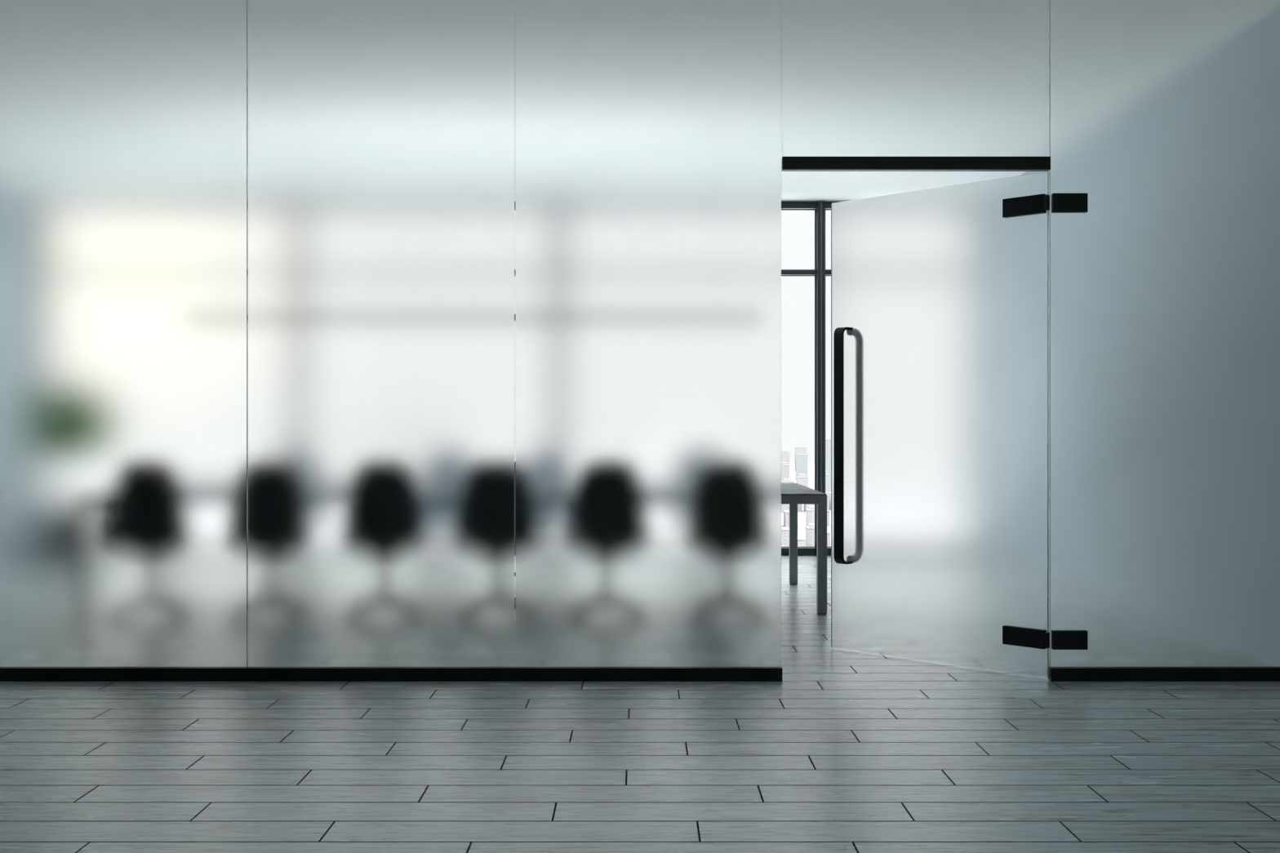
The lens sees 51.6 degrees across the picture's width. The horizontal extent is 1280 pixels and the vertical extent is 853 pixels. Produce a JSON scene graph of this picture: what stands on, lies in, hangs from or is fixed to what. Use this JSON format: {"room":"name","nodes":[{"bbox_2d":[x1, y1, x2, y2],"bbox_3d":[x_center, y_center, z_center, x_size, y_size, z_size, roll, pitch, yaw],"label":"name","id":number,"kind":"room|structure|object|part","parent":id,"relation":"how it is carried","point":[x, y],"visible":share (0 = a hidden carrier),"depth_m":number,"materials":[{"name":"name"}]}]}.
{"room":"office","nodes":[
{"label":"office","id":0,"kind":"room"},
{"bbox_2d":[0,555,1279,852],"bbox_3d":[-1.182,1.250,4.405,8.447,0.200,15.211,0,0,0],"label":"floor","id":1,"kind":"structure","parent":0,"point":[852,751],"depth_m":4.46,"materials":[{"name":"grey wood"}]},
{"bbox_2d":[0,666,782,681],"bbox_3d":[-2.381,1.120,6.000,6.048,0.059,0.044,0,0,0],"label":"trim","id":2,"kind":"structure","parent":1,"relation":"on","point":[6,674],"depth_m":5.98,"materials":[{"name":"black metal"}]},
{"bbox_2d":[0,0,247,667],"bbox_3d":[-2.385,-0.439,6.000,1.210,3.134,0.012,0,0,0],"label":"glass panel","id":3,"kind":"object","parent":2,"relation":"on","point":[123,123],"visible":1,"depth_m":5.99,"materials":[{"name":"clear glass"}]},
{"bbox_2d":[247,0,514,667],"bbox_3d":[-1.172,-0.439,6.000,1.207,3.134,0.012,0,0,0],"label":"glass panel","id":4,"kind":"object","parent":2,"relation":"on","point":[380,133],"visible":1,"depth_m":5.99,"materials":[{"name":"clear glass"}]},
{"bbox_2d":[515,0,781,667],"bbox_3d":[0.038,-0.439,6.000,1.203,3.134,0.012,0,0,0],"label":"glass panel","id":5,"kind":"object","parent":2,"relation":"on","point":[648,132],"visible":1,"depth_m":5.99,"materials":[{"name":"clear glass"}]},
{"bbox_2d":[514,461,515,609],"bbox_3d":[-0.861,0.671,7.996,0.487,0.958,0.524,0,0,-5],"label":"shell chair","id":6,"kind":"object","parent":1,"relation":"on","point":[514,461],"visible":0.02,"depth_m":7.79,"materials":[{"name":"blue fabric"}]},
{"bbox_2d":[781,201,817,555],"bbox_3d":[0.411,-0.429,11.871,2.339,3.158,0.179,0,0,0],"label":"window","id":7,"kind":"structure","parent":1,"relation":"on","point":[785,206],"depth_m":11.86,"materials":[{"name":"metal"}]},
{"bbox_3d":[0.443,1.117,11.876,2.275,0.066,0.130,0,0,0],"label":"rail","id":8,"kind":"part","parent":7,"relation":"part of","materials":[{"name":"metal"}]},
{"bbox_3d":[0.443,-1.977,11.876,2.275,0.062,0.130,0,0,0],"label":"rail","id":9,"kind":"part","parent":7,"relation":"part of","materials":[{"name":"metal"}]},
{"bbox_2d":[781,483,826,613],"bbox_3d":[-1.143,0.782,8.899,4.579,0.737,1.572,0,0,0],"label":"meeting table","id":10,"kind":"object","parent":1,"relation":"on","point":[793,495],"visible":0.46,"depth_m":8.11,"materials":[{"name":"grey metal"}]},
{"bbox_3d":[1.118,0.811,9.657,0.057,0.670,0.057,0,0,0],"label":"leg","id":11,"kind":"part","parent":10,"relation":"part of","materials":[{"name":"metal"}]},
{"bbox_3d":[1.118,0.811,8.142,0.057,0.670,0.057,0,0,0],"label":"leg","id":12,"kind":"part","parent":10,"relation":"part of","materials":[{"name":"metal"}]},
{"bbox_2d":[831,171,1087,678],"bbox_3d":[1.499,-0.006,6.407,1.345,2.296,0.209,0,0,41],"label":"door","id":13,"kind":"structure","parent":1,"relation":"on","point":[940,296],"depth_m":6.37,"materials":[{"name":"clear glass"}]},
{"bbox_3d":[1.034,0.097,6.732,0.054,1.202,0.091,0,0,45],"label":"handle","id":14,"kind":"part","parent":13,"relation":"part of","materials":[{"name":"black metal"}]},
{"bbox_3d":[1.758,0.967,6.073,0.208,0.085,0.010,0,0,45],"label":"plate","id":15,"kind":"part","parent":13,"relation":"part of","materials":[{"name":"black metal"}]},
{"bbox_3d":[1.758,-1.012,6.073,0.208,0.085,0.010,0,0,45],"label":"plate","id":16,"kind":"part","parent":13,"relation":"part of","materials":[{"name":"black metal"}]},
{"bbox_3d":[1.944,0.967,5.989,0.158,0.085,0.009,0,0,0],"label":"panel plate","id":17,"kind":"part","parent":13,"relation":"part of","materials":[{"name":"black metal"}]},
{"bbox_3d":[1.944,-1.012,5.989,0.158,0.085,0.009,0,0,0],"label":"panel plate","id":18,"kind":"part","parent":13,"relation":"part of","materials":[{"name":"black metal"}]},
{"bbox_2d":[514,0,1049,201],"bbox_3d":[-1.182,-2.108,4.405,8.447,0.200,15.211,0,0,0],"label":"ceiling","id":19,"kind":"structure","parent":0,"point":[796,186],"depth_m":10.86,"materials":[{"name":"paint"}]},
{"bbox_2d":[1021,155,1049,581],"bbox_3d":[3.142,-0.429,4.405,0.200,3.558,15.211,0,0,0],"label":"wall","id":20,"kind":"structure","parent":0,"point":[1026,172],"depth_m":9.84,"materials":[{"name":"blue paint"}]},
{"bbox_2d":[816,200,839,555],"bbox_3d":[2.311,-0.429,11.871,1.461,3.158,0.179,0,0,0],"label":"window","id":21,"kind":"structure","parent":20,"relation":"in","point":[822,206],"depth_m":11.78,"materials":[{"name":"metal"}]},
{"bbox_3d":[2.328,1.117,11.876,1.367,0.066,0.130,0,0,0],"label":"rail","id":22,"kind":"part","parent":21,"relation":"part of","materials":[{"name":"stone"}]},
{"bbox_3d":[2.328,-1.977,11.876,1.367,0.062,0.130,0,0,0],"label":"rail","id":23,"kind":"part","parent":21,"relation":"part of","materials":[{"name":"metal"}]},
{"bbox_2d":[782,156,1050,171],"bbox_3d":[1.248,-1.189,6.000,1.209,0.059,0.044,0,0,0],"label":"trim","id":24,"kind":"structure","parent":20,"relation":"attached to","point":[788,163],"depth_m":5.98,"materials":[{"name":"black metal"}]},
{"bbox_2d":[782,0,1048,156],"bbox_3d":[1.248,-1.594,6.000,1.208,0.824,0.012,0,0,0],"label":"glass panel","id":25,"kind":"object","parent":24,"relation":"on","point":[860,77],"visible":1,"depth_m":5.99,"materials":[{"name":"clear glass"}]},
{"bbox_2d":[1048,666,1279,681],"bbox_3d":[2.449,1.120,6.000,1.186,0.059,0.044,0,0,0],"label":"trim","id":26,"kind":"structure","parent":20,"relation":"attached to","point":[1055,674],"depth_m":5.98,"materials":[{"name":"black metal"}]},
{"bbox_2d":[1049,0,1279,667],"bbox_3d":[2.448,-0.439,6.000,1.183,3.134,0.012,0,0,0],"label":"glass panel","id":27,"kind":"object","parent":26,"relation":"on","point":[1165,293],"visible":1,"depth_m":5.99,"materials":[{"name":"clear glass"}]},
{"label":"outside","id":28,"kind":"structure","parent":0,"visible":0},
{"bbox_2d":[781,462,831,546],"bbox_3d":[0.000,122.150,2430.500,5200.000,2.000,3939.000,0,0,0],"label":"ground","id":29,"kind":"structure","parent":28,"point":[811,466],"depth_m":1890.12,"materials":[{"name":"white"}]},
{"bbox_2d":[781,527,789,546],"bbox_3d":[149.091,112.909,1358.280,8.391,16.481,28.118,0,0,0],"label":"building","id":30,"kind":"structure","parent":29,"relation":"on","point":[784,531],"depth_m":1344.55,"materials":[{"name":"white concrete"}]},
{"bbox_2d":[781,462,789,480],"bbox_3d":[316.436,100.184,2925.794,25.246,41.932,32.413,0,0,0],"label":"office building","id":31,"kind":"structure","parent":29,"relation":"on","point":[784,467],"depth_m":2909.66,"materials":[{"name":"white"}]},
{"bbox_2d":[781,449,789,464],"bbox_3d":[396.596,92.727,3627.236,23.790,56.846,27.466,0,0,0],"label":"office building","id":32,"kind":"structure","parent":29,"relation":"on","point":[784,453],"depth_m":3614.06,"materials":[{"name":"white"}]},
{"bbox_2d":[781,504,789,513],"bbox_3d":[202.084,107.817,1865.529,14.162,26.666,28.438,0,0,0],"label":"office building","id":33,"kind":"structure","parent":29,"relation":"on","point":[784,507],"depth_m":1851.75,"materials":[{"name":"white concrete"}]},
{"bbox_2d":[783,511,789,527],"bbox_3d":[181.431,111.934,1602.112,12.953,18.433,26.756,0,0,0],"label":"building","id":34,"kind":"structure","parent":29,"relation":"on","point":[786,513],"depth_m":1588.92,"materials":[{"name":"white concrete"}]},
{"bbox_2d":[781,479,794,483],"bbox_3d":[257.488,106.360,2312.762,20.742,29.579,29.053,0,0,0],"label":"office building","id":35,"kind":"structure","parent":29,"relation":"on","point":[785,481],"depth_m":2303.97,"materials":[{"name":"white"}]},
{"bbox_2d":[797,504,802,511],"bbox_3d":[224.721,110.240,1896.066,12.660,21.820,22.922,0,0,0],"label":"building","id":36,"kind":"structure","parent":29,"relation":"on","point":[799,506],"depth_m":1885.05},
{"bbox_2d":[795,447,806,471],"bbox_3d":[439.828,88.790,3624.180,29.291,64.720,31.735,0,0,0],"label":"office building","id":37,"kind":"structure","parent":29,"relation":"on","point":[798,451],"depth_m":3608.77,"materials":[{"name":"white"}]},
{"bbox_2d":[797,537,805,546],"bbox_3d":[158.368,115.927,1313.837,8.351,10.447,30.364,0,0,0],"label":"building","id":38,"kind":"structure","parent":29,"relation":"on","point":[801,540],"depth_m":1299.06,"materials":[{"name":"white"}]},
{"bbox_2d":[795,454,808,480],"bbox_3d":[362.713,92.080,2971.570,24.376,58.139,26.592,0,0,0],"label":"office building","id":39,"kind":"structure","parent":29,"relation":"on","point":[801,460],"depth_m":2958.36,"materials":[{"name":"white"}]},
{"bbox_2d":[795,474,808,487],"bbox_3d":[281.520,101.793,2296.998,18.066,38.714,24.989,0,0,0],"label":"office building","id":40,"kind":"structure","parent":29,"relation":"on","point":[802,480],"depth_m":2284.93,"materials":[{"name":"white"}]},
{"bbox_2d":[804,504,814,511],"bbox_3d":[241.488,107.441,1882.811,14.209,27.417,27.880,0,0,0],"label":"office building","id":41,"kind":"structure","parent":29,"relation":"on","point":[806,506],"depth_m":1869.01,"materials":[{"name":"white concrete"}]},
{"bbox_2d":[804,524,814,546],"bbox_3d":[174.297,110.000,1338.209,11.743,22.299,25.484,0,0,0],"label":"building","id":42,"kind":"structure","parent":29,"relation":"on","point":[810,530],"depth_m":1325.65,"materials":[{"name":"white concrete"}]},
{"bbox_2d":[805,506,814,526],"bbox_3d":[205.014,108.207,1580.362,11.531,25.886,25.387,0,0,0],"label":"building","id":43,"kind":"structure","parent":29,"relation":"on","point":[810,512],"depth_m":1568.11,"materials":[{"name":"white concrete"}]},
{"bbox_2d":[825,492,828,510],"bbox_3d":[262.720,107.912,1907.457,16.428,26.477,20.826,0,0,0],"label":"building","id":44,"kind":"structure","parent":29,"relation":"on","point":[825,492],"depth_m":1897.51,"materials":[{"name":"white concrete"}]},
{"bbox_2d":[825,471,830,494],"bbox_3d":[315.025,99.173,2280.734,19.671,43.953,30.723,0,0,0],"label":"office building","id":45,"kind":"structure","parent":29,"relation":"on","point":[827,476],"depth_m":2265.49,"materials":[{"name":"white concrete"}]},
{"bbox_2d":[825,439,831,492],"bbox_3d":[346.302,72.299,2420.000,15.600,97.703,18.600,0,0,0],"label":"tower block","id":46,"kind":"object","parent":29,"relation":"on","point":[828,442],"visible":0.39,"depth_m":2411.01,"materials":[{"name":"white"}]},
{"bbox_2d":[826,492,831,510],"bbox_3d":[282.884,108.996,1935.879,16.665,24.308,31.502,0,0,0],"label":"building","id":47,"kind":"structure","parent":29,"relation":"on","point":[828,493],"depth_m":1920.35,"materials":[{"name":"white concrete"}]},
{"bbox_2d":[826,508,830,525],"bbox_3d":[226.115,110.496,1624.487,9.787,21.308,26.503,0,0,0],"label":"building","id":48,"kind":"structure","parent":29,"relation":"on","point":[828,511],"depth_m":1611.58,"materials":[{"name":"white concrete"}]},
{"bbox_2d":[826,531,831,546],"bbox_3d":[187.862,114.379,1351.889,10.004,13.543,23.566,0,0,0],"label":"building","id":49,"kind":"structure","parent":29,"relation":"on","point":[828,532],"depth_m":1340.29,"materials":[{"name":"white concrete"}]}
]}

